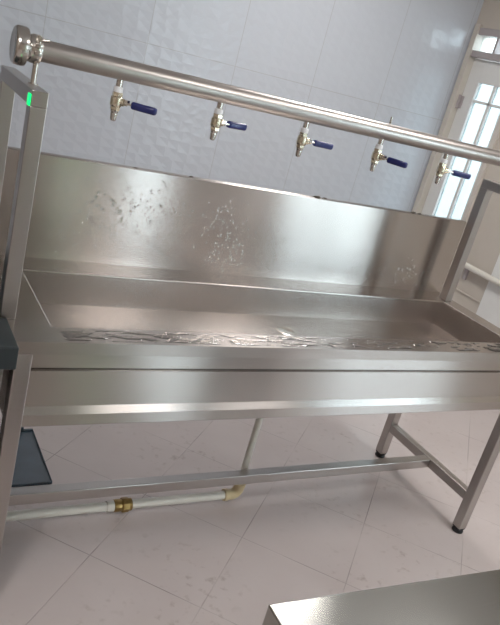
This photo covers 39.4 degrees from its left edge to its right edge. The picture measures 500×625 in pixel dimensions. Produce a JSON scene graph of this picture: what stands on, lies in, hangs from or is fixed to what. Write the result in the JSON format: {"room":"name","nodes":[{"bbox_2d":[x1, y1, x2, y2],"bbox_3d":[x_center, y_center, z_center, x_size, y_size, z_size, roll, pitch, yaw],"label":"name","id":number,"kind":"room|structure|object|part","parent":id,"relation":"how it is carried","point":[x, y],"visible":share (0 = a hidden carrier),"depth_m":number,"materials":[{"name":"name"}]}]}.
{"room":"commercial kitchen","nodes":[
{"label":"commercial kitchen","id":0,"kind":"room"},
{"bbox_2d":[0,0,483,211],"bbox_3d":[-1.089,-1.585,3.952,5.920,2.900,0.120,3,23,-31],"label":"wall","id":1,"kind":"structure","parent":0,"point":[377,60],"depth_m":4.59,"materials":[{"name":"tile"}]},
{"bbox_2d":[0,409,499,624],"bbox_3d":[0.027,1.110,1.957,6.040,0.100,6.520,3,23,-31],"label":"floor","id":2,"kind":"structure","parent":0,"point":[214,562],"depth_m":2.67,"materials":[{"name":"tile"}]},
{"bbox_2d":[0,318,18,388],"bbox_3d":[-1.051,0.323,1.859,0.617,0.858,0.650,3,23,-31],"label":"countertop","id":3,"kind":"structure","parent":2,"relation":"on","point":[9,349],"depth_m":1.62,"materials":[{"name":"stone"}]},
{"bbox_2d":[11,427,51,486],"bbox_3d":[-1.075,0.525,2.526,0.640,0.030,0.358,3,23,-31],"label":"tray","id":4,"kind":"object","parent":2,"relation":"on","point":[30,469],"visible":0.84,"depth_m":2.62,"materials":[{"name":"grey plastic"}]},
{"bbox_2d":[6,418,262,521],"bbox_3d":[-0.556,0.433,2.293,1.382,0.587,0.053,3,23,-31],"label":"drain pipe","id":5,"kind":"object","parent":2,"relation":"on","point":[124,504],"visible":0.9,"depth_m":2.50,"materials":[{"name":"white plastic"}]},
{"bbox_2d":[0,65,499,553],"bbox_3d":[0.101,0.113,2.454,1.986,1.415,0.628,3,23,-31],"label":"trough","id":6,"kind":"object","parent":2,"relation":"on","point":[129,294],"visible":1,"depth_m":2.32,"materials":[{"name":"metal"}]},
{"bbox_3d":[-0.649,0.438,1.832,0.042,0.823,0.042,3,23,-31],"label":"leg","id":7,"kind":"part","parent":6,"relation":"part of","materials":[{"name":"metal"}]},
{"bbox_3d":[-0.633,-0.326,1.828,0.038,0.565,0.415,3,23,-31],"label":"pipe frame","id":8,"kind":"part","parent":6,"relation":"part of","materials":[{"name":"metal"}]},
{"bbox_2d":[26,92,30,105],"bbox_3d":[-0.499,-0.482,1.578,0.004,0.026,0.022,3,23,-31],"label":"indicator light","id":9,"kind":"object","parent":6,"relation":"attached to","point":[28,103],"depth_m":1.57,"materials":[{"name":"green plastic"}]},
{"bbox_3d":[-0.017,0.615,2.618,1.863,0.040,0.040,3,23,-31],"label":"long rail","id":10,"kind":"part","parent":6,"relation":"part of","materials":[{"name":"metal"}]},
{"bbox_2d":[0,146,465,292],"bbox_3d":[0.043,-0.279,2.596,1.977,0.363,0.025,3,23,-31],"label":"backsplash","id":11,"kind":"structure","parent":6,"relation":"attached to","point":[384,235],"depth_m":2.48,"materials":[{"name":"metal"}]},
{"bbox_2d":[0,255,499,361],"bbox_3d":[0.134,0.035,2.416,1.955,0.106,0.604,3,23,-31],"label":"basin","id":12,"kind":"object","parent":6,"relation":"in","point":[71,308],"depth_m":2.33,"materials":[{"name":"silver metal"}]},
{"bbox_2d":[9,24,499,183],"bbox_3d":[0.343,-0.524,2.132,2.070,0.175,0.142,3,23,-31],"label":"pipe","id":13,"kind":"object","parent":6,"relation":"attached to","point":[25,46],"visible":1,"depth_m":1.90,"materials":[{"name":"metal"}]},
{"bbox_3d":[-0.510,-0.570,1.656,0.024,0.058,0.024,3,23,-31],"label":"support rod","id":14,"kind":"part","parent":13,"relation":"part of","materials":[{"name":"metal"}]},
{"bbox_3d":[-0.348,-0.504,1.783,0.020,0.027,0.020,3,23,-31],"label":"spout","id":15,"kind":"part","parent":13,"relation":"part of","materials":[{"name":"metal"}]},
{"bbox_3d":[-0.305,-0.530,1.768,0.031,0.011,0.014,16,20,3],"label":"lever","id":16,"kind":"part","parent":13,"relation":"part of","materials":[{"name":"metal"}]},
{"bbox_3d":[-0.102,-0.490,1.931,0.020,0.027,0.020,3,23,-31],"label":"spout","id":17,"kind":"part","parent":13,"relation":"part of","materials":[{"name":"metal"}]},
{"bbox_3d":[0.145,-0.477,2.078,0.020,0.027,0.020,3,23,-31],"label":"spout","id":18,"kind":"part","parent":13,"relation":"part of","materials":[{"name":"metal"}]},
{"bbox_3d":[0.391,-0.464,2.225,0.020,0.027,0.020,3,23,-31],"label":"spout","id":19,"kind":"part","parent":13,"relation":"part of","materials":[{"name":"metal"}]},
{"bbox_3d":[0.637,-0.450,2.372,0.020,0.027,0.020,3,23,-31],"label":"spout","id":20,"kind":"part","parent":13,"relation":"part of","materials":[{"name":"metal"}]},
{"bbox_2d":[275,326,296,335],"bbox_3d":[0.111,0.130,2.514,0.080,0.148,0.080,3,23,-31],"label":"outlet","id":21,"kind":"object","parent":6,"relation":"attached to","point":[279,330],"depth_m":2.49,"materials":[{"name":"metal"}]},
{"bbox_3d":[0.738,0.299,3.241,0.042,0.823,0.042,3,23,-31],"label":"leg","id":22,"kind":"part","parent":6,"relation":"part of","materials":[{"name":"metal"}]},
{"bbox_3d":[1.005,-0.223,2.815,0.038,0.535,0.415,3,23,-31],"label":"pipe frame","id":23,"kind":"part","parent":6,"relation":"part of","materials":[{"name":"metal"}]},
{"bbox_3d":[0.984,0.527,2.808,0.042,0.823,0.042,3,23,-31],"label":"leg","id":24,"kind":"part","parent":6,"relation":"part of","materials":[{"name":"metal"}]},
{"bbox_2d":[262,569,499,624],"bbox_3d":[0.619,1.004,1.270,1.300,0.850,0.620,4,22,-28],"label":"prep table","id":25,"kind":"object","parent":2,"relation":"on","point":[468,599],"visible":1,"depth_m":1.15,"materials":[{"name":"metal"}]},
{"bbox_2d":[448,0,499,313],"bbox_3d":[2.940,-0.114,2.971,0.120,2.900,6.520,3,23,-31],"label":"wall","id":26,"kind":"structure","parent":0,"point":[484,253],"depth_m":5.01,"materials":[{"name":"beige paint"}]},
{"bbox_2d":[412,24,499,292],"bbox_3d":[1.571,-0.990,5.321,0.140,2.230,0.575,3,23,-31],"label":"door","id":27,"kind":"structure","parent":26,"relation":"in","point":[472,114],"depth_m":5.21,"materials":[{"name":"white wood"}]},
{"bbox_3d":[1.594,-0.992,5.282,0.004,1.470,0.315,3,23,-31],"label":"pane","id":28,"kind":"part","parent":27,"relation":"part of","materials":[{"name":"clear glass"}]},
{"bbox_3d":[1.811,-1.891,4.979,0.102,0.205,0.483,3,23,-31],"label":"transom frame","id":29,"kind":"part","parent":27,"relation":"part of","materials":[{"name":"white wood"}]},
{"bbox_3d":[1.822,-1.888,4.986,0.004,0.110,0.483,3,23,-31],"label":"transom pane","id":30,"kind":"part","parent":27,"relation":"part of","materials":[{"name":"clear glass"}]},
{"bbox_2d":[444,282,479,302],"bbox_3d":[1.564,-0.148,5.149,0.008,0.012,0.390,3,23,-31],"label":"trim","id":31,"kind":"structure","parent":26,"relation":"attached to","point":[444,282],"depth_m":5.10,"materials":[{"name":"beige paint"}]},
{"bbox_2d":[462,262,499,286],"bbox_3d":[1.764,-0.129,4.755,0.069,0.140,1.071,3,23,-31],"label":"pipe","id":32,"kind":"object","parent":26,"relation":"attached to","point":[468,267],"visible":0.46,"depth_m":4.95,"materials":[{"name":"white plastic"}]},
{"bbox_2d":[476,254,499,327],"bbox_3d":[1.859,-0.009,4.638,0.015,1.050,0.800,3,23,-31],"label":"wall","id":33,"kind":"structure","parent":26,"relation":"attached to","point":[489,307],"depth_m":4.90,"materials":[{"name":"white paint"}]}
]}

